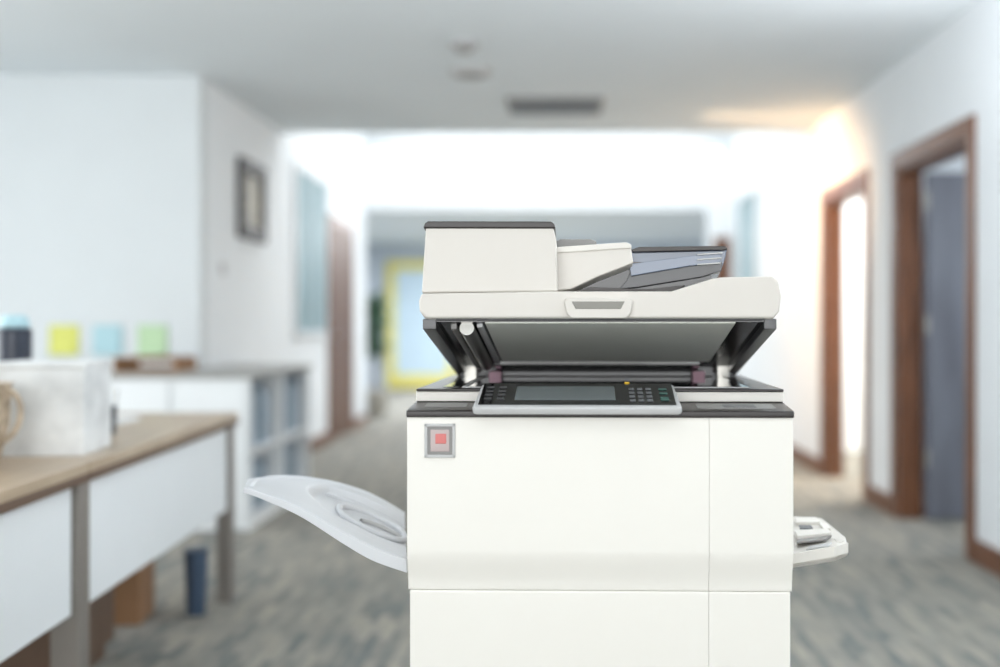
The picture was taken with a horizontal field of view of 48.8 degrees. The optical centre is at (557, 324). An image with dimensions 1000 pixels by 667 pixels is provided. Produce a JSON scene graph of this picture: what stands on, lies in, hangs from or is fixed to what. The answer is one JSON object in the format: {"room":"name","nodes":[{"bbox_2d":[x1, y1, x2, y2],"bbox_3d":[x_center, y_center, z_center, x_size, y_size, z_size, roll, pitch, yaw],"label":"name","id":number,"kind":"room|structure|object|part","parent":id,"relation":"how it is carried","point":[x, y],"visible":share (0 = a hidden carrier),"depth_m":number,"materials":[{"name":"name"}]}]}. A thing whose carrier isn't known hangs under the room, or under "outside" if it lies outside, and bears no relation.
{"room":"office","nodes":[
{"label":"office","id":0,"kind":"room"},
{"bbox_2d":[0,75,206,370],"bbox_3d":[-3.575,-0.200,6.665,2.850,2.600,0.130,0,0,0],"label":"wall","id":1,"kind":"structure","parent":0,"point":[103,178],"depth_m":6.60,"materials":[{"name":"white paint"}]},
{"bbox_2d":[48,325,78,354],"bbox_3d":[-2.960,0.090,6.588,0.180,0.180,0.013,0,0,0],"label":"paper notice","id":2,"kind":"object","parent":1,"relation":"attached to","point":[63,339],"visible":1,"depth_m":6.59,"materials":[{"name":"yellow paper"}]},
{"bbox_2d":[92,325,122,354],"bbox_3d":[-2.700,0.090,6.588,0.180,0.180,0.013,0,0,0],"label":"paper notice","id":3,"kind":"object","parent":1,"relation":"attached to","point":[107,339],"visible":1,"depth_m":6.59,"materials":[{"name":"blue paper"}]},
{"bbox_2d":[137,325,167,354],"bbox_3d":[-2.430,0.090,6.588,0.180,0.180,0.013,0,0,0],"label":"paper notice","id":4,"kind":"object","parent":1,"relation":"attached to","point":[152,339],"visible":1,"depth_m":6.59,"materials":[{"name":"green paper"}]},
{"bbox_2d":[207,80,365,439],"bbox_3d":[-2.215,-0.650,9.515,0.130,3.500,5.570,0,0,0],"label":"wall","id":5,"kind":"structure","parent":0,"point":[250,307],"depth_m":8.23,"materials":[{"name":"white paint"}]},
{"bbox_2d":[220,262,225,274],"bbox_3d":[-2.144,-0.360,7.040,0.012,0.080,0.080,0,0,0],"label":"light switch","id":6,"kind":"object","parent":5,"relation":"attached to","point":[222,265],"visible":1,"depth_m":7.01,"materials":[{"name":"grey plastic"}]},
{"bbox_2d":[237,156,266,243],"bbox_3d":[-2.130,-0.860,7.675,0.040,0.540,0.630,0,0,0],"label":"picture frame","id":7,"kind":"object","parent":5,"relation":"attached to","point":[251,177],"visible":1,"depth_m":7.64,"materials":[{"name":"wood"}]},
{"bbox_2d":[246,173,260,228],"bbox_3d":[-2.143,-0.860,7.675,0.015,0.380,0.470,0,0,0],"label":"print","id":8,"kind":"object","parent":7,"relation":"attached to","point":[253,180],"depth_m":7.71,"materials":[{"name":"paper"}]},
{"bbox_2d":[293,161,327,336],"bbox_3d":[-2.132,-0.615,9.510,0.035,1.430,1.180,0,0,0],"label":"window","id":9,"kind":"structure","parent":5,"relation":"in","point":[310,189],"depth_m":9.43,"materials":[{"name":"teal glass"}]},
{"bbox_3d":[-2.140,-0.615,9.510,0.020,1.330,1.080,0,0,0],"label":"glass","id":10,"kind":"part","parent":9,"relation":"part of","materials":[{"name":"clear glass"}]},
{"bbox_2d":[309,414,366,452],"bbox_3d":[-2.143,1.045,10.110,0.015,0.110,4.380,0,0,0],"label":"baseboard","id":11,"kind":"structure","parent":5,"relation":"attached to","point":[322,439],"depth_m":10.06,"materials":[{"name":"brown wood"}]},
{"bbox_2d":[328,214,353,442],"bbox_3d":[-2.150,0.030,10.875,0.040,2.140,1.230,0,0,0],"label":"door","id":12,"kind":"structure","parent":5,"relation":"in","point":[332,220],"depth_m":10.34,"materials":[{"name":"brown wood"}]},
{"bbox_2d":[332,225,351,439],"bbox_3d":[-2.144,0.070,10.875,0.012,2.040,1.050,0,0,0],"label":"leaf","id":13,"kind":"object","parent":12,"relation":"attached to","point":[341,239],"visible":1,"depth_m":10.81,"materials":[{"name":"brown wood"}]},
{"bbox_2d":[464,366,477,376],"bbox_3d":[-0.175,0.091,2.208,0.026,0.030,0.015,0,0,1],"label":"hinge arm","id":14,"kind":"object","parent":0,"point":[471,371],"depth_m":2.20},
{"bbox_2d":[0,0,977,243],"bbox_3d":[0.000,-1.950,8.050,10.400,1.100,22.500,0,0,0],"label":"ceiling","id":15,"kind":"structure","parent":0,"point":[301,66],"depth_m":6.24,"materials":[{"name":"paint"}]},
{"bbox_2d":[449,39,478,53],"bbox_3d":[-0.500,-1.475,5.850,0.160,0.050,0.160,0,0,0],"label":"smoke detector","id":16,"kind":"object","parent":15,"relation":"attached to","point":[461,46],"visible":1,"depth_m":5.81,"materials":[{"name":"grey plastic"}]},
{"bbox_2d":[448,66,491,79],"bbox_3d":[-0.520,-1.485,6.500,0.259,0.030,0.259,0,0,0],"label":"ceiling speaker","id":17,"kind":"object","parent":15,"relation":"attached to","point":[461,72],"depth_m":6.43},
{"bbox_2d":[506,98,602,114],"bbox_3d":[-0.020,-1.486,7.500,0.640,0.028,0.500,0,0,0],"label":"ceiling vent","id":18,"kind":"object","parent":15,"relation":"in","point":[516,106],"depth_m":7.41,"materials":[{"name":"grey metal"}]},
{"bbox_2d":[489,371,501,376],"bbox_3d":[-0.125,0.098,2.200,0.024,0.012,0.030,0,0,1],"label":"label","id":19,"kind":"object","parent":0,"point":[491,373],"depth_m":2.18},
{"bbox_2d":[366,244,705,388],"bbox_3d":[0.000,-0.150,19.060,10.000,2.500,0.120,0,0,0],"label":"wall","id":20,"kind":"structure","parent":0,"point":[377,255],"depth_m":19.00,"materials":[{"name":"paint"}]},
{"bbox_2d":[387,261,456,387],"bbox_3d":[-2.350,-0.010,18.960,1.200,2.180,0.060,0,0,0],"label":"window frame","id":21,"kind":"object","parent":20,"relation":"attached to","point":[394,380],"visible":0.57,"depth_m":18.93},
{"bbox_2d":[395,270,447,373],"bbox_3d":[-2.350,-0.050,18.965,0.900,1.800,0.030,0,0,0],"label":"window pane","id":22,"kind":"object","parent":21,"relation":"attached to","point":[416,353],"visible":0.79,"depth_m":18.95,"materials":[{"name":"blue glass"}]},
{"bbox_2d":[93,389,999,666],"bbox_3d":[0.000,1.150,8.050,10.400,0.100,22.500,0,0,0],"label":"floor","id":23,"kind":"structure","parent":0,"point":[905,592],"depth_m":4.49,"materials":[{"name":"carpet"}]},
{"bbox_2d":[0,412,238,666],"bbox_3d":[-1.899,0.725,2.787,1.403,0.750,3.203,0,0,-3],"label":"office desk","id":24,"kind":"object","parent":23,"relation":"on","point":[73,528],"visible":0.98,"depth_m":3.03,"materials":[{"name":"beige laminate"}]},
{"bbox_2d":[0,381,23,457],"bbox_3d":[-1.460,0.247,2.740,0.190,0.205,0.190,0,0,43],"label":"wicker basket","id":25,"kind":"object","parent":24,"relation":"on","point":[6,390],"visible":1,"depth_m":2.73,"materials":[{"name":"brown wicker"}]},
{"bbox_3d":[-1.358,0.225,2.740,0.052,0.142,0.014,0,0,0],"label":"basket handle","id":26,"kind":"part","parent":25,"relation":"part of","materials":[{"name":"beige wicker"}]},
{"bbox_2d":[0,315,32,361],"bbox_3d":[-1.640,0.160,3.320,0.100,0.380,0.100,0,0,0],"label":"flask","id":27,"kind":"object","parent":24,"relation":"on","point":[16,337],"visible":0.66,"depth_m":3.28,"materials":[{"name":"blue plastic"}]},
{"bbox_2d":[0,359,112,456],"bbox_3d":[-1.400,0.225,3.050,0.250,0.250,0.270,0,0,-7],"label":"storage box","id":28,"kind":"object","parent":24,"relation":"on","point":[67,403],"visible":1,"depth_m":2.93,"materials":[{"name":"white cardboard"}]},
{"bbox_3d":[-1.400,0.107,3.050,0.250,0.015,0.270,0,0,-7],"label":"carton lid","id":29,"kind":"part","parent":28,"relation":"part of","materials":[{"name":"white cardboard"}]},
{"bbox_2d":[111,390,118,433],"bbox_3d":[-1.460,0.280,3.550,0.070,0.140,0.070,0,0,0],"label":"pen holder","id":30,"kind":"object","parent":24,"relation":"on","point":[113,407],"visible":0.26,"depth_m":3.54,"materials":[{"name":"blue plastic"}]},
{"bbox_2d":[111,405,116,433],"bbox_3d":[-1.460,0.305,3.550,0.070,0.090,0.070,0,0,0],"label":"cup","id":31,"kind":"object","parent":30,"relation":"on","point":[113,407],"depth_m":3.54,"materials":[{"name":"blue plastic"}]},
{"bbox_2d":[116,416,139,424],"bbox_3d":[-1.645,0.343,3.900,0.210,0.015,0.300,0,0,0],"label":"paper stack","id":32,"kind":"object","parent":24,"relation":"on","point":[120,419],"visible":0.21,"depth_m":3.95,"materials":[{"name":"white paper"}]},
{"bbox_2d":[114,559,153,625],"bbox_3d":[-1.635,0.919,4.119,0.190,0.362,0.200,0,0,-6],"label":"cardboard box","id":33,"kind":"object","parent":23,"relation":"on","point":[134,595],"visible":0.23,"depth_m":4.03,"materials":[{"name":"brown cardboard"}]},
{"bbox_2d":[183,546,208,616],"bbox_3d":[-1.375,0.975,4.180,0.094,0.250,0.094,0,0,0],"label":"waste bin","id":34,"kind":"object","parent":23,"relation":"on","point":[196,557],"visible":1,"depth_m":4.15,"materials":[{"name":"blue plastic"}]},
{"bbox_2d":[111,368,285,529],"bbox_3d":[-2.065,0.680,6.235,0.870,0.840,0.710,0,0,0],"label":"storage cabinet","id":35,"kind":"object","parent":23,"relation":"on","point":[255,394],"visible":0.51,"depth_m":5.90,"materials":[{"name":"white laminate"}]},
{"bbox_2d":[113,356,196,371],"bbox_3d":[-2.275,0.220,6.225,0.350,0.080,0.350,0,0,0],"label":"document tray","id":36,"kind":"object","parent":35,"relation":"on","point":[132,363],"visible":0.98,"depth_m":6.09,"materials":[{"name":"brown wood"}]},
{"bbox_2d":[210,364,312,476],"bbox_3d":[-1.880,0.680,6.960,0.500,0.840,0.720,0,0,0],"label":"bookcase","id":37,"kind":"object","parent":23,"relation":"on","point":[295,382],"visible":0.32,"depth_m":7.18,"materials":[{"name":"white laminate"}]},
{"bbox_2d":[366,289,397,417],"bbox_3d":[-2.205,0.330,13.208,0.614,1.539,0.610,0,0,0],"label":"potted plant","id":38,"kind":"object","parent":23,"relation":"on","point":[376,399],"visible":0.92,"depth_m":13.13,"materials":[{"name":"green plant"}]},
{"bbox_3d":[-2.194,0.365,13.200,0.052,0.931,0.040,0,0,0],"label":"stem","id":39,"kind":"part","parent":38,"relation":"part of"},
{"bbox_3d":[-2.200,0.940,13.200,0.360,0.320,0.360,0,0,0],"label":"pot","id":40,"kind":"part","parent":38,"relation":"part of","materials":[{"name":"ceramic"}]},
{"bbox_3d":[0.072,0.578,2.027,0.588,0.865,0.565,0,0,1],"label":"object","id":41,"kind":"object","parent":23,"relation":"on","visible":0},
{"bbox_2d":[243,475,407,572],"bbox_3d":[-0.413,0.343,1.992,0.382,0.153,0.380,0,0,1],"label":"tray","id":42,"kind":"object","parent":41,"relation":"attached to","point":[361,520],"visible":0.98,"depth_m":1.93,"materials":[{"name":"grey plastic"}]},
{"bbox_2d":[406,401,793,417],"bbox_3d":[0.072,0.135,2.008,0.602,0.018,0.603,0,0,1],"label":"deck","id":43,"kind":"object","parent":41,"relation":"on","point":[689,409],"depth_m":1.71,"materials":[{"name":"black plastic"}]},
{"bbox_3d":[-0.179,0.130,1.771,0.067,0.006,0.040,0,0,1],"label":"deck slot","id":44,"kind":"part","parent":43,"relation":"part of","materials":[{"name":"grey plastic"}]},
{"bbox_2d":[473,382,681,414],"bbox_3d":[0.031,0.115,1.748,0.322,0.044,0.126,0,0,1],"label":"control panel","id":45,"kind":"object","parent":43,"relation":"on","point":[626,398],"visible":1,"depth_m":1.72,"materials":[{"name":"grey plastic"}]},
{"bbox_3d":[0.031,0.110,1.749,0.306,0.002,0.113,0,13,1],"label":"panel","id":46,"kind":"part","parent":45,"relation":"part of","materials":[{"name":"black plastic"}]},
{"bbox_2d":[419,221,780,376],"bbox_3d":[0.072,-0.027,2.004,0.577,0.280,0.531,0,0,1],"label":"scanner lid","id":47,"kind":"object","parent":43,"relation":"on","point":[512,298],"visible":0.94,"depth_m":1.77,"materials":[{"name":"white plastic"}]},
{"bbox_3d":[0.064,-0.027,1.750,0.109,0.033,0.020,0,0,1],"label":"lid handle","id":48,"kind":"part","parent":47,"relation":"part of","materials":[{"name":"grey plastic"}]},
{"bbox_3d":[0.071,0.051,2.007,0.566,0.124,0.506,0,0,1],"label":"lid under frame","id":49,"kind":"part","parent":47,"relation":"part of","materials":[{"name":"black plastic"}]},
{"bbox_3d":[0.072,0.037,1.985,0.524,0.095,0.450,0,0,1],"label":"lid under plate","id":50,"kind":"part","parent":47,"relation":"part of","materials":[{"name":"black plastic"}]},
{"bbox_2d":[462,376,749,387],"bbox_3d":[0.083,0.103,2.021,0.479,0.002,0.378,0,0,1],"label":"platen ruler","id":51,"kind":"object","parent":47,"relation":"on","point":[482,377],"visible":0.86,"depth_m":1.84,"materials":[{"name":"black plastic"}]},
{"bbox_2d":[620,246,726,288],"bbox_3d":[0.195,-0.075,1.966,0.187,0.111,0.286,0,0,0],"label":"document tray","id":52,"kind":"object","parent":47,"relation":"on","point":[652,267],"depth_m":1.83,"materials":[{"name":"plastic"}]},
{"bbox_2d":[416,391,783,401],"bbox_3d":[0.074,0.117,2.055,0.602,0.016,0.510,0,0,1],"label":"scanner base","id":53,"kind":"object","parent":43,"relation":"on","point":[420,395],"depth_m":1.80,"materials":[{"name":"white plastic"}]},
{"bbox_2d":[443,376,479,386],"bbox_3d":[-0.175,0.104,2.031,0.027,0.001,0.370,0,0,1],"label":"glass","id":54,"kind":"object","parent":53,"relation":"in","point":[460,382],"visible":1,"depth_m":1.98,"materials":[{"name":"glass"}]},
{"bbox_2d":[416,375,783,391],"bbox_3d":[0.074,0.107,2.053,0.600,0.005,0.513,0,0,1],"label":"trim","id":55,"kind":"structure","parent":53,"relation":"on","point":[755,386],"depth_m":1.81,"materials":[{"name":"plastic"}]},
{"bbox_2d":[470,376,746,386],"bbox_3d":[0.088,0.104,2.025,0.470,0.001,0.370,0,0,1],"label":"glass","id":56,"kind":"object","parent":53,"relation":"in","point":[675,381],"depth_m":2.05,"materials":[{"name":"glass"}]},
{"bbox_3d":[0.282,0.130,1.750,0.123,0.006,0.050,0,0,1],"label":"deck slot","id":57,"kind":"part","parent":43,"relation":"part of","materials":[{"name":"grey plastic"}]},
{"bbox_3d":[0.288,0.130,1.750,0.051,0.006,0.030,0,0,1],"label":"deck slot","id":58,"kind":"part","parent":43,"relation":"part of","materials":[{"name":"grey plastic"}]},
{"bbox_2d":[793,517,847,567],"bbox_3d":[0.435,0.360,1.976,0.146,0.120,0.350,0,0,1],"label":"tray","id":59,"kind":"object","parent":41,"relation":"attached to","point":[815,541],"visible":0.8,"depth_m":1.89,"materials":[{"name":"grey plastic"}]},
{"bbox_3d":[0.442,0.375,1.861,0.048,0.011,0.020,0,0,1],"label":"arrow plate","id":60,"kind":"part","parent":59,"relation":"part of","materials":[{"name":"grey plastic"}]},
{"bbox_3d":[0.065,0.575,1.729,0.580,0.850,0.033,0,0,1],"label":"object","id":61,"kind":"object","parent":41,"relation":"attached to","visible":0},
{"bbox_2d":[407,417,708,590],"bbox_3d":[0.000,0.280,1.729,0.470,0.272,0.034,0,0,1],"label":"cover","id":62,"kind":"object","parent":61,"relation":"attached to","point":[522,503],"visible":0.89,"depth_m":1.71,"materials":[{"name":"white plastic"}]},
{"bbox_2d":[424,424,427,457],"bbox_3d":[-0.206,0.180,1.717,0.005,0.053,0.006,0,0,1],"label":"frame","id":63,"kind":"object","parent":62,"relation":"attached to","point":[425,427],"visible":1,"depth_m":1.71,"materials":[{"name":"grey plastic"}]},
{"bbox_2d":[425,455,453,457],"bbox_3d":[-0.184,0.204,1.716,0.048,0.005,0.006,0,0,1],"label":"frame","id":64,"kind":"object","parent":62,"relation":"attached to","point":[428,456],"visible":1,"depth_m":1.71,"materials":[{"name":"grey plastic"}]},
{"bbox_2d":[425,424,454,426],"bbox_3d":[-0.184,0.156,1.716,0.048,0.005,0.006,0,0,1],"label":"frame","id":65,"kind":"object","parent":62,"relation":"attached to","point":[427,425],"visible":1,"depth_m":1.71,"materials":[{"name":"grey plastic"}]},
{"bbox_2d":[428,427,451,454],"bbox_3d":[-0.184,0.180,1.716,0.039,0.044,0.003,0,0,2],"label":"well","id":66,"kind":"object","parent":62,"relation":"attached to","point":[429,428],"visible":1,"depth_m":1.72,"materials":[{"name":"grey plastic"}]},
{"bbox_2d":[430,430,448,451],"bbox_3d":[-0.184,0.180,1.716,0.030,0.034,0.003,0,0,2],"label":"switch cover","id":67,"kind":"object","parent":66,"relation":"attached to","point":[434,447],"visible":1,"depth_m":1.71,"materials":[{"name":"white plastic"}]},
{"bbox_2d":[435,434,445,443],"bbox_3d":[-0.183,0.177,1.715,0.017,0.016,0.004,0,0,1],"label":"switch rocker","id":68,"kind":"object","parent":66,"relation":"attached to","point":[439,438],"visible":1,"depth_m":1.71,"materials":[{"name":"red plastic"}]},
{"bbox_2d":[452,426,454,457],"bbox_3d":[-0.162,0.180,1.716,0.005,0.053,0.006,0,0,2],"label":"frame","id":69,"kind":"object","parent":62,"relation":"attached to","point":[453,427],"visible":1,"depth_m":1.71,"materials":[{"name":"grey plastic"}]},
{"bbox_2d":[410,589,707,666],"bbox_3d":[0.002,0.538,1.733,0.467,0.244,0.024,0,0,1],"label":"cover","id":70,"kind":"object","parent":61,"relation":"attached to","point":[449,627],"visible":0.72,"depth_m":1.72,"materials":[{"name":"white plastic"}]},
{"bbox_2d":[708,591,789,666],"bbox_3d":[0.299,0.538,1.726,0.126,0.244,0.024,0,0,1],"label":"cover","id":71,"kind":"object","parent":61,"relation":"attached to","point":[746,628],"visible":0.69,"depth_m":1.71,"materials":[{"name":"white plastic"}]},
{"bbox_2d":[708,418,792,590],"bbox_3d":[0.300,0.280,1.721,0.129,0.272,0.034,0,0,1],"label":"cover","id":72,"kind":"object","parent":61,"relation":"attached to","point":[751,459],"visible":0.84,"depth_m":1.71,"materials":[{"name":"white plastic"}]},
{"bbox_2d":[366,133,730,276],"bbox_3d":[-0.105,-0.650,12.360,4.090,3.500,0.120,0,0,0],"label":"wall","id":73,"kind":"structure","parent":0,"point":[717,207],"depth_m":12.30,"materials":[{"name":"white paint"}]},
{"bbox_2d":[714,237,729,277],"bbox_3d":[1.830,0.060,12.285,0.180,2.080,0.030,0,0,0],"label":"frame","id":74,"kind":"object","parent":73,"relation":"attached to","point":[718,241],"visible":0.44,"depth_m":12.27,"materials":[{"name":"brown wood"}]},
{"bbox_2d":[691,371,704,376],"bbox_3d":[0.279,0.098,2.190,0.024,0.012,0.030,0,0,1],"label":"label","id":75,"kind":"object","parent":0,"point":[694,373],"depth_m":2.18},
{"bbox_2d":[716,366,729,377],"bbox_3d":[0.329,0.091,2.196,0.026,0.030,0.015,0,0,1],"label":"hinge arm","id":76,"kind":"object","parent":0,"point":[722,371],"depth_m":2.19},
{"bbox_2d":[731,0,999,549],"bbox_3d":[2.005,-0.650,4.550,0.130,3.500,15.500,0,0,0],"label":"wall","id":77,"kind":"structure","parent":0,"point":[953,75],"depth_m":6.64,"materials":[{"name":"white paint"}]},
{"bbox_2d":[736,184,759,276],"bbox_3d":[1.923,-0.600,11.150,0.035,1.500,1.200,0,0,0],"label":"window","id":78,"kind":"structure","parent":77,"relation":"in","point":[748,203],"depth_m":11.09,"materials":[{"name":"teal glass"}]},
{"bbox_3d":[1.930,-0.600,11.150,0.020,1.400,1.100,0,0,0],"label":"glass","id":79,"kind":"part","parent":78,"relation":"part of","materials":[{"name":"glass"}]},
{"bbox_2d":[820,168,868,500],"bbox_3d":[1.995,0.060,7.460,0.150,2.080,1.220,0,0,0],"label":"door","id":80,"kind":"structure","parent":77,"relation":"in","point":[834,207],"depth_m":7.95,"materials":[{"name":"brown wood"}]},
{"bbox_2d":[793,445,999,576],"bbox_3d":[1.933,1.045,4.585,0.015,0.110,15.370,0,0,0],"label":"baseboard","id":81,"kind":"structure","parent":77,"relation":"attached to","point":[986,556],"depth_m":6.46,"materials":[{"name":"brown wood"}]},
{"bbox_2d":[890,114,975,561],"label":"door frame","id":82,"kind":"structure","parent":77,"relation":"in","point":[910,176],"depth_m":6.25,"materials":[{"name":"brown wood"}]},
{"bbox_2d":[924,172,964,517],"bbox_3d":[2.542,0.115,6.213,0.955,1.950,0.055,0,0,0],"label":"leaf","id":83,"kind":"object","parent":82,"relation":"attached to","point":[945,218],"depth_m":6.19,"materials":[{"name":"wood"}]},
{"bbox_3d":[2.078,0.750,6.192,0.025,0.100,0.015,0,0,0],"label":"hinge","id":84,"kind":"part","parent":83,"relation":"part of","materials":[{"name":"grey metal"}]},
{"bbox_3d":[2.078,0.000,6.192,0.025,0.100,0.015,0,0,0],"label":"hinge","id":85,"kind":"part","parent":83,"relation":"part of","materials":[{"name":"silver metal"}]},
{"bbox_3d":[2.078,-0.700,6.192,0.025,0.100,0.015,0,0,0],"label":"hinge","id":86,"kind":"part","parent":83,"relation":"part of","materials":[{"name":"silver metal"}]},
{"bbox_2d":[844,155,964,509],"bbox_3d":[3.595,-0.200,6.950,3.050,2.600,6.100,0,0,0],"label":"wall","id":87,"kind":"structure","parent":0,"point":[853,210],"depth_m":9.60,"materials":[{"name":"white paint"}]}
]}

